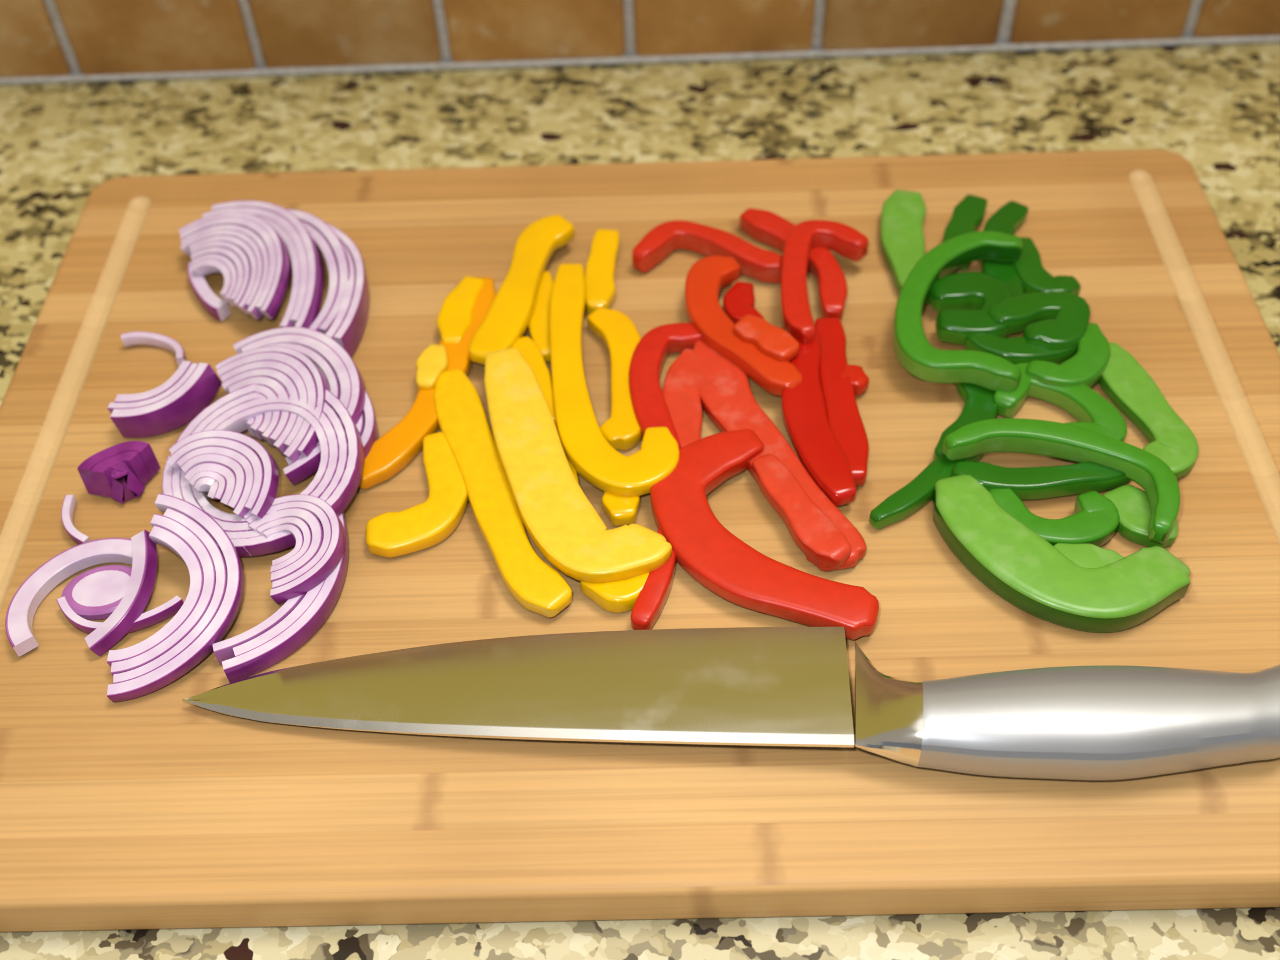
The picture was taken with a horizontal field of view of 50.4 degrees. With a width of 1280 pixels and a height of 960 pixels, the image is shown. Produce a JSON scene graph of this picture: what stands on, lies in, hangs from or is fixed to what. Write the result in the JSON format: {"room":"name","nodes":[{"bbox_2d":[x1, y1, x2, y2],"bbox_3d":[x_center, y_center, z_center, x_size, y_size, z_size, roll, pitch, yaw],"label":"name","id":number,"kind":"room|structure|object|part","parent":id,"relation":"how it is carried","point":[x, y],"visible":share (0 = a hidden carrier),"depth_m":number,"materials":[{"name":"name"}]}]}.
{"room":"kitchen","nodes":[
{"label":"kitchen","id":0,"kind":"room"},
{"bbox_2d":[0,0,1279,84],"bbox_3d":[-0.009,-0.337,0.500,2.100,0.400,0.027,-2,49,0],"label":"wall","id":1,"kind":"structure","parent":0,"point":[41,41],"depth_m":0.63,"materials":[{"name":"tile"}]},
{"label":"outside","id":2,"kind":"structure","parent":0,"visible":0},
{"bbox_2d":[0,42,1279,959],"bbox_3d":[0.002,0.045,0.457,2.120,0.040,0.714,-1,49,1],"label":"countertop","id":3,"kind":"structure","parent":2,"point":[1216,107],"depth_m":0.60,"materials":[{"name":"beige stone"}]},
{"bbox_2d":[0,149,1279,932],"bbox_3d":[0.001,-0.012,0.457,0.450,0.035,0.318,-1,49,1],"label":"bamboo cutting board","id":4,"kind":"object","parent":3,"relation":"on","point":[156,809],"depth_m":0.43,"materials":[{"name":"brown wood"}]},
{"bbox_2d":[5,200,379,702],"bbox_3d":[-0.140,-0.026,0.457,0.103,0.022,0.221,-1,49,1],"label":"onion slices","id":5,"kind":"object","parent":4,"relation":"on","point":[297,386],"visible":1,"depth_m":0.43,"materials":[{"name":"food"}]},
{"bbox_3d":[-0.042,-0.030,0.463,0.108,0.012,0.183,-1,49,1],"label":"yellow bell pepper strips","id":6,"kind":"part","parent":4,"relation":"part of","materials":[{"name":"yellow food"}]},
{"bbox_2d":[181,626,1279,780],"bbox_3d":[0.026,0.057,0.380,0.313,0.021,0.043,3,49,5],"label":"knife","id":7,"kind":"object","parent":4,"relation":"on","point":[787,686],"visible":1,"depth_m":0.37,"materials":[{"name":"silver metal"}]},
{"bbox_3d":[0.041,-0.031,0.460,0.089,0.014,0.200,-1,49,1],"label":"red bell pepper strips","id":8,"kind":"part","parent":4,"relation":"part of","materials":[{"name":"red food"}]},
{"bbox_3d":[0.133,-0.036,0.461,0.104,0.016,0.202,5,49,6],"label":"green bell pepper strips","id":9,"kind":"part","parent":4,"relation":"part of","materials":[{"name":"green food"}]}
]}

